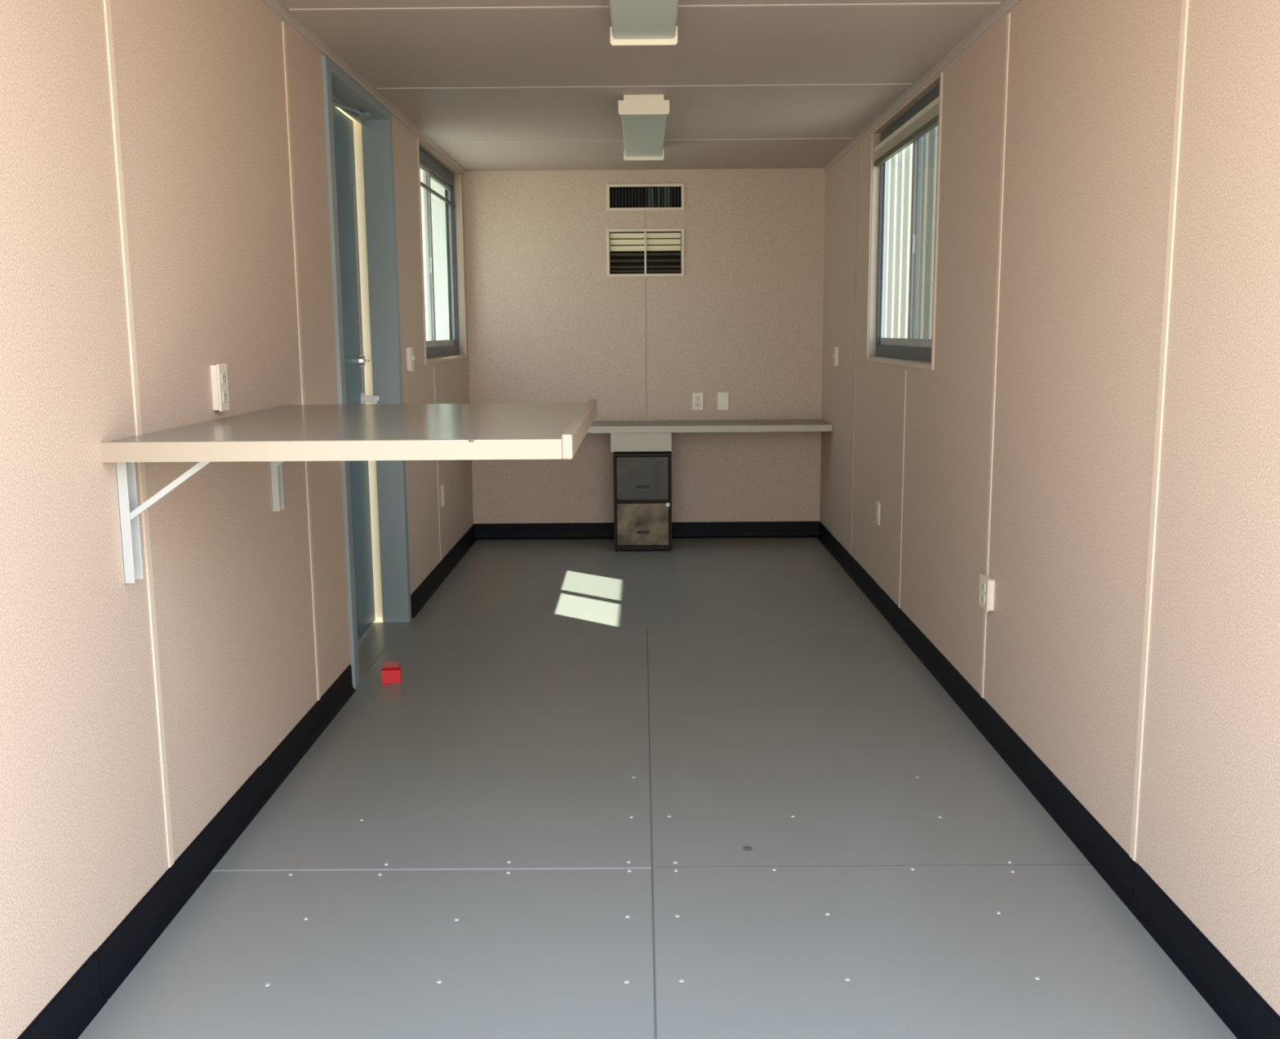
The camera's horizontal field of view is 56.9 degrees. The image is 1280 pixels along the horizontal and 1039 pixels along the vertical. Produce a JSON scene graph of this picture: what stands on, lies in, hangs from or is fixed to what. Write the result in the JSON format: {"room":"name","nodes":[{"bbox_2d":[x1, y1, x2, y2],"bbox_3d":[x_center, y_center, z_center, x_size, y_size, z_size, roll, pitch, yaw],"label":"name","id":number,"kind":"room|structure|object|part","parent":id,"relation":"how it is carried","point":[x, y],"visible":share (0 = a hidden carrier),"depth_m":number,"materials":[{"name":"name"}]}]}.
{"room":"portable site office","nodes":[
{"label":"portable site office","id":0,"kind":"room"},
{"bbox_2d":[0,0,473,1038],"bbox_3d":[-1.113,-0.538,4.490,0.075,2.269,5.790,0,9,0],"label":"wall","id":1,"kind":"structure","parent":0,"point":[201,89],"depth_m":2.61,"materials":[{"name":"beige plastic"}]},
{"bbox_2d":[103,0,173,867],"bbox_3d":[-1.080,-0.263,2.534,0.005,2.136,0.024,0,9,0],"label":"trim","id":2,"kind":"structure","parent":1,"relation":"attached to","point":[107,8],"depth_m":2.53,"materials":[{"name":"beige"}]},
{"bbox_2d":[17,664,355,1038],"bbox_3d":[-1.062,0.783,3.078,0.020,0.104,2.585,0,9,0],"label":"baseboard","id":3,"kind":"structure","parent":1,"relation":"attached to","point":[76,1005],"depth_m":2.70,"materials":[{"name":"black plastic"}]},
{"bbox_2d":[210,363,229,411],"bbox_3d":[-1.069,-0.336,3.008,0.025,0.120,0.062,0,9,0],"label":"wall outlet","id":4,"kind":"object","parent":1,"relation":"attached to","point":[219,374],"visible":1,"depth_m":2.99,"materials":[{"name":"beige plastic"}]},
{"bbox_3d":[-1.061,-0.337,3.008,0.006,0.120,0.062,0,9,0],"label":"plate","id":5,"kind":"part","parent":4,"relation":"part of","materials":[{"name":"beige plastic"}]},
{"bbox_2d":[221,373,226,384],"bbox_3d":[-1.058,-0.359,3.004,0.003,0.028,0.032,0,9,0],"label":"receptacle","id":6,"kind":"object","parent":4,"relation":"attached to","point":[224,375],"depth_m":3.00,"materials":[{"name":"grey plastic"}]},
{"bbox_2d":[222,391,227,402],"bbox_3d":[-1.058,-0.314,3.011,0.003,0.028,0.032,0,9,0],"label":"receptacle","id":7,"kind":"object","parent":4,"relation":"attached to","point":[224,393],"depth_m":3.01,"materials":[{"name":"grey plastic"}]},
{"bbox_2d":[281,21,320,700],"bbox_3d":[-1.077,-0.457,3.763,0.005,2.140,0.024,0,9,0],"label":"trim","id":8,"kind":"structure","parent":1,"relation":"attached to","point":[284,37],"depth_m":3.73,"materials":[{"name":"beige"}]},
{"bbox_2d":[99,399,596,583],"bbox_3d":[-0.605,-0.112,2.999,0.947,0.310,1.245,0,9,0],"label":"wall-mounted table","id":9,"kind":"object","parent":1,"relation":"attached to","point":[277,435],"visible":1,"depth_m":2.48,"materials":[{"name":"beige laminate"}]},
{"bbox_3d":[-0.615,-0.245,2.988,0.925,0.021,1.225,0,9,0],"label":"shelf","id":10,"kind":"part","parent":9,"relation":"part of","materials":[{"name":"beige laminate"}]},
{"bbox_2d":[260,0,466,174],"bbox_3d":[-1.074,-1.647,4.313,0.020,0.022,5.790,0,9,0],"label":"trim","id":11,"kind":"structure","parent":1,"relation":"attached to","point":[273,5],"depth_m":4.36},
{"bbox_2d":[321,55,411,688],"bbox_3d":[-1.278,-0.552,4.710,0.434,2.290,1.111,0,9,0],"label":"door","id":12,"kind":"structure","parent":1,"relation":"in","point":[358,128],"depth_m":5.08,"materials":[{"name":"grey paint"}]},
{"bbox_3d":[-1.146,-1.613,4.653,0.059,0.057,0.550,0,9,2],"label":"closer arm","id":13,"kind":"part","parent":12,"relation":"part of","materials":[{"name":"grey paint"}]},
{"bbox_3d":[-1.173,-0.518,5.139,0.077,0.070,0.060,0,9,0],"label":"lever handle","id":14,"kind":"part","parent":12,"relation":"part of","materials":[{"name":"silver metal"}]},
{"bbox_2d":[406,346,414,371],"bbox_3d":[-1.058,-0.742,5.470,0.031,0.112,0.080,0,9,0],"label":"light switch","id":15,"kind":"object","parent":1,"relation":"attached to","point":[410,352],"visible":1,"depth_m":5.44,"materials":[{"name":"beige plastic"}]},
{"bbox_3d":[-1.058,-0.742,5.470,0.006,0.112,0.080,0,9,0],"label":"plate","id":16,"kind":"part","parent":15,"relation":"part of","materials":[{"name":"beige plastic"}]},
{"bbox_2d":[433,366,441,561],"bbox_3d":[-1.065,-0.288,6.216,0.005,1.029,0.024,0,9,0],"label":"trim","id":17,"kind":"structure","parent":1,"relation":"attached to","point":[433,366],"depth_m":6.23,"materials":[{"name":"beige plastic"}]},
{"bbox_2d":[416,137,466,364],"bbox_3d":[-1.200,-1.421,6.458,0.270,1.136,1.386,0,9,0],"label":"window","id":18,"kind":"structure","parent":1,"relation":"in","point":[437,180],"depth_m":7.00,"materials":[{"name":"beige"}]},
{"bbox_3d":[-1.122,-1.359,6.098,0.016,0.930,0.532,0,9,0],"label":"sash","id":19,"kind":"part","parent":18,"relation":"part of","materials":[{"name":"clear glass"}]},
{"bbox_3d":[-1.132,-1.455,6.701,0.016,0.930,0.802,0,9,0],"label":"sash","id":20,"kind":"part","parent":18,"relation":"part of","materials":[{"name":"clear glass"}]},
{"bbox_2d":[440,484,444,506],"bbox_3d":[-1.060,-0.130,6.362,0.008,0.115,0.075,0,9,0],"label":"wall outlet","id":21,"kind":"object","parent":1,"relation":"attached to","point":[442,492],"visible":1,"depth_m":6.34,"materials":[{"name":"beige plastic"}]},
{"bbox_2d":[410,524,476,617],"bbox_3d":[-1.051,0.243,6.475,0.020,0.100,2.075,0,9,0],"label":"baseboard","id":22,"kind":"structure","parent":1,"relation":"attached to","point":[425,590],"depth_m":6.24,"materials":[{"name":"black plastic"}]},
{"bbox_2d":[276,0,1005,171],"bbox_3d":[0.015,-1.731,4.334,2.350,0.120,5.865,0,9,0],"label":"ceiling","id":23,"kind":"structure","parent":0,"point":[860,44],"depth_m":4.44,"materials":[{"name":"white paint"}]},
{"bbox_2d":[617,94,669,160],"bbox_3d":[0.018,-1.826,5.559,0.212,0.078,1.345,0,9,0],"label":"ceiling light","id":24,"kind":"object","parent":23,"relation":"attached to","point":[643,117],"visible":1,"depth_m":5.25,"materials":[{"name":"beige plastic"}]},
{"bbox_2d":[621,114,666,156],"bbox_3d":[0.018,-1.820,5.560,0.196,0.031,1.321,0,9,0],"label":"diffuser","id":25,"kind":"object","parent":24,"relation":"attached to","point":[643,135],"depth_m":5.51,"materials":[{"name":"grey plastic"}]},
{"bbox_2d":[608,0,679,45],"bbox_3d":[0.010,-1.429,3.071,0.212,0.078,1.315,0,9,0],"label":"ceiling light","id":26,"kind":"object","parent":23,"relation":"attached to","point":[633,22],"visible":1,"depth_m":3.50,"materials":[{"name":"beige plastic"}]},
{"bbox_2d":[462,168,825,524],"bbox_3d":[0.034,-1.008,7.381,2.350,2.269,0.075,0,9,0],"label":"wall","id":27,"kind":"structure","parent":0,"point":[547,323],"depth_m":7.32,"materials":[{"name":"beige paint"}]},
{"bbox_2d":[606,228,684,276],"bbox_3d":[0.033,-1.643,7.291,0.475,0.288,0.122,0,9,0],"label":"air vent","id":28,"kind":"object","parent":27,"relation":"in","point":[630,252],"visible":1,"depth_m":7.25,"materials":[{"name":"beige metal"}]},
{"bbox_2d":[606,183,684,210],"bbox_3d":[0.033,-1.970,7.239,0.472,0.159,0.122,0,9,0],"label":"air vent","id":29,"kind":"object","parent":27,"relation":"in","point":[620,197],"visible":1,"depth_m":7.20,"materials":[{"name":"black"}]},
{"bbox_2d":[644,210,646,418],"bbox_3d":[0.035,-1.258,7.303,0.006,1.267,0.003,0,9,0],"label":"trim","id":30,"kind":"structure","parent":27,"relation":"attached to","point":[644,211],"depth_m":7.31,"materials":[{"name":"beige plastic"}]},
{"bbox_2d":[473,521,819,539],"bbox_3d":[0.042,0.070,7.505,2.200,0.101,0.020,0,9,0],"label":"baseboard","id":31,"kind":"structure","parent":27,"relation":"attached to","point":[715,529],"depth_m":7.51,"materials":[{"name":"black plastic"}]},
{"bbox_2d":[692,392,702,410],"bbox_3d":[0.361,-0.738,7.381,0.068,0.108,0.008,0,9,0],"label":"wall outlet","id":32,"kind":"object","parent":27,"relation":"attached to","point":[697,397],"visible":1,"depth_m":7.38,"materials":[{"name":"beige plastic"}]},
{"bbox_2d":[695,402,700,407],"bbox_3d":[0.361,-0.717,7.381,0.032,0.028,0.003,0,9,0],"label":"receptacle","id":33,"kind":"object","parent":32,"relation":"attached to","point":[697,404],"depth_m":7.38,"materials":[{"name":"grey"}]},
{"bbox_2d":[695,395,700,400],"bbox_3d":[0.361,-0.757,7.375,0.032,0.028,0.003,0,9,0],"label":"receptacle","id":34,"kind":"object","parent":32,"relation":"attached to","point":[697,397],"depth_m":7.37,"materials":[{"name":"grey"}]},
{"bbox_2d":[586,419,832,452],"bbox_3d":[0.037,-0.511,7.191,2.194,0.151,0.454,0,9,0],"label":"desk","id":35,"kind":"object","parent":27,"relation":"attached to","point":[626,435],"depth_m":6.97,"materials":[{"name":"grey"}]},
{"bbox_2d":[591,419,830,426],"bbox_3d":[0.036,-0.569,7.188,2.194,0.034,0.442,0,9,0],"label":"countertop","id":36,"kind":"structure","parent":35,"relation":"on","point":[734,422],"depth_m":7.18,"materials":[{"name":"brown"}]},
{"bbox_2d":[717,392,728,410],"bbox_3d":[0.519,-0.739,7.381,0.070,0.110,0.007,0,9,0],"label":"blank wall plate","id":37,"kind":"object","parent":27,"relation":"attached to","point":[722,397],"visible":1,"depth_m":7.38,"materials":[{"name":"beige plastic"}]},
{"bbox_2d":[77,537,1236,1038],"bbox_3d":[0.034,0.617,4.708,2.350,0.102,5.865,0,9,0],"label":"floor","id":38,"kind":"structure","parent":0,"point":[698,788],"depth_m":2.96,"materials":[{"name":"grey paint"}]},
{"bbox_2d":[380,661,401,685],"bbox_3d":[-0.940,0.579,4.462,0.072,0.070,0.082,-2,9,-8],"label":"box","id":39,"kind":"object","parent":38,"relation":"on","point":[391,673],"visible":1,"depth_m":4.44,"materials":[{"name":"red plastic"}]},
{"bbox_2d":[613,451,671,551],"bbox_3d":[0.017,-0.129,7.208,0.345,0.588,0.434,0,9,0],"label":"filing cabinet","id":40,"kind":"object","parent":38,"relation":"on","point":[642,480],"visible":0.96,"depth_m":7.01,"materials":[{"name":"black metal"}]},
{"bbox_3d":[0.018,-0.001,7.218,0.309,0.252,0.393,0,9,0],"label":"drawer","id":41,"kind":"part","parent":40,"relation":"part of","materials":[{"name":"beige metal"}]},
{"bbox_3d":[0.016,-0.273,7.175,0.309,0.258,0.393,0,9,0],"label":"drawer","id":42,"kind":"part","parent":40,"relation":"part of","materials":[{"name":"grey metal"}]},
{"bbox_3d":[0.016,-0.193,6.985,0.076,0.017,0.012,0,9,0],"label":"recessed pull","id":43,"kind":"part","parent":40,"relation":"part of","materials":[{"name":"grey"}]},
{"bbox_3d":[0.018,0.077,7.028,0.076,0.017,0.012,0,9,0],"label":"recessed pull","id":44,"kind":"part","parent":40,"relation":"part of","materials":[{"name":"grey metal"}]},
{"bbox_2d":[819,0,1279,1016],"bbox_3d":[1.162,-0.554,4.480,0.075,2.269,5.790,0,9,0],"label":"wall","id":45,"kind":"structure","parent":0,"point":[1091,84],"depth_m":2.82,"materials":[{"name":"beige plastic"}]},
{"bbox_2d":[376,83,912,89],"bbox_3d":[0.017,-1.731,4.721,2.140,0.004,0.018,0,9,0],"label":"trim","id":46,"kind":"structure","parent":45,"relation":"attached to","point":[870,84],"depth_m":4.72,"materials":[{"name":"beige"}]},
{"bbox_2d":[435,137,853,142],"bbox_3d":[0.021,-1.943,6.049,2.140,0.004,0.016,0,9,0],"label":"trim","id":47,"kind":"structure","parent":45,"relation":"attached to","point":[795,138],"depth_m":6.04,"materials":[{"name":"beige"}]},
{"bbox_2d":[288,2,1000,11],"bbox_3d":[0.013,-1.546,3.561,2.140,0.004,0.018,0,9,0],"label":"trim","id":48,"kind":"structure","parent":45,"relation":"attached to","point":[933,3],"depth_m":3.56,"materials":[{"name":"beige"}]},
{"bbox_2d":[832,346,838,366],"bbox_3d":[1.118,-0.935,6.774,0.029,0.112,0.075,0,9,0],"label":"light switch","id":49,"kind":"object","parent":45,"relation":"attached to","point":[835,355],"visible":1,"depth_m":6.74,"materials":[{"name":"beige plastic"}]},
{"bbox_3d":[1.119,-0.935,6.774,0.006,0.112,0.075,0,9,0],"label":"plate","id":50,"kind":"part","parent":49,"relation":"part of","materials":[{"name":"beige plastic"}]},
{"bbox_2d":[849,143,859,555],"bbox_3d":[1.128,-0.865,6.208,0.005,2.138,0.024,0,9,0],"label":"trim","id":51,"kind":"structure","parent":45,"relation":"attached to","point":[859,144],"depth_m":6.20,"materials":[{"name":"beige plastic"}]},
{"bbox_2d":[875,501,880,524],"bbox_3d":[1.129,-0.030,5.607,0.008,0.105,0.072,0,9,0],"label":"wall outlet","id":52,"kind":"object","parent":45,"relation":"attached to","point":[877,504],"visible":1,"depth_m":5.59,"materials":[{"name":"beige plastic"}]},
{"bbox_2d":[897,369,906,608],"bbox_3d":[1.129,-0.124,5.085,0.005,1.030,0.024,0,9,0],"label":"trim","id":53,"kind":"structure","parent":45,"relation":"attached to","point":[904,380],"depth_m":5.08,"materials":[{"name":"beige plastic"}]},
{"bbox_2d":[866,71,943,370],"bbox_3d":[1.159,-1.216,5.104,0.090,1.090,1.360,0,9,0],"label":"window","id":54,"kind":"structure","parent":45,"relation":"in","point":[913,350],"depth_m":5.04,"materials":[{"name":"beige metal"}]},
{"bbox_3d":[1.183,-1.262,5.375,0.016,0.930,0.717,0,9,0],"label":"sash","id":55,"kind":"part","parent":54,"relation":"part of","materials":[{"name":"grey metal"}]},
{"bbox_2d":[874,95,939,166],"bbox_3d":[1.137,-1.641,5.036,0.028,0.090,1.296,0,9,0],"label":"window blind","id":56,"kind":"object","parent":54,"relation":"attached to","point":[927,118],"visible":0.78,"depth_m":4.95,"materials":[{"name":"beige plastic"}]},
{"bbox_3d":[1.169,-1.166,4.777,0.016,0.930,0.607,0,9,0],"label":"sash","id":57,"kind":"part","parent":54,"relation":"part of","materials":[{"name":"grey metal"}]},
{"bbox_2d":[822,0,1021,172],"bbox_3d":[1.106,-1.663,4.303,0.020,0.022,5.790,0,9,0],"label":"trim","id":58,"kind":"structure","parent":45,"relation":"attached to","point":[1007,5],"depth_m":4.43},
{"bbox_2d":[978,573,995,612],"bbox_3d":[1.116,0.235,3.803,0.025,0.105,0.095,0,9,0],"label":"wall outlet","id":59,"kind":"object","parent":45,"relation":"attached to","point":[986,596],"visible":1,"depth_m":3.77,"materials":[{"name":"beige plastic"}]},
{"bbox_2d":[981,593,984,604],"bbox_3d":[1.105,0.255,3.806,0.003,0.028,0.032,0,9,0],"label":"receptacle","id":60,"kind":"object","parent":59,"relation":"attached to","point":[982,594],"depth_m":3.80,"materials":[{"name":"grey plastic"}]},
{"bbox_2d":[981,581,985,591],"bbox_3d":[1.104,0.216,3.800,0.003,0.028,0.032,0,9,0],"label":"receptacle","id":61,"kind":"object","parent":59,"relation":"attached to","point":[983,583],"depth_m":3.80,"materials":[{"name":"grey plastic"}]},
{"bbox_2d":[980,13,1010,697],"bbox_3d":[1.120,-0.470,3.731,0.005,2.139,0.024,0,9,0],"label":"trim","id":62,"kind":"structure","parent":45,"relation":"attached to","point":[1008,15],"depth_m":3.71,"materials":[{"name":"beige plastic"}]},
{"bbox_2d":[817,521,1279,1038],"bbox_3d":[1.123,0.517,4.641,0.020,0.104,5.770,0,9,0],"label":"baseboard","id":63,"kind":"structure","parent":45,"relation":"attached to","point":[1242,1009],"depth_m":2.85,"materials":[{"name":"black plastic"}]},
{"bbox_2d":[1129,0,1188,861],"bbox_3d":[1.117,-0.279,2.529,0.005,2.136,0.024,0,9,0],"label":"trim","id":64,"kind":"structure","parent":45,"relation":"attached to","point":[1184,6],"depth_m":2.53,"materials":[{"name":"beige"}]},
{"label":"outside","id":65,"kind":"structure","parent":0,"visible":0},
{"bbox_3d":[-1.031,-0.818,15.063,120.000,0.190,150.000,0,9,0],"label":"ground","id":66,"kind":"structure","parent":65,"visible":0},
{"bbox_2d":[884,135,923,338],"bbox_3d":[4.043,-3.052,12.786,2.480,4.860,12.280,0,9,0],"label":"neighbouring building","id":67,"kind":"structure","parent":66,"relation":"on","point":[900,166],"depth_m":13.06,"materials":[{"name":"beige metal"}]}
]}

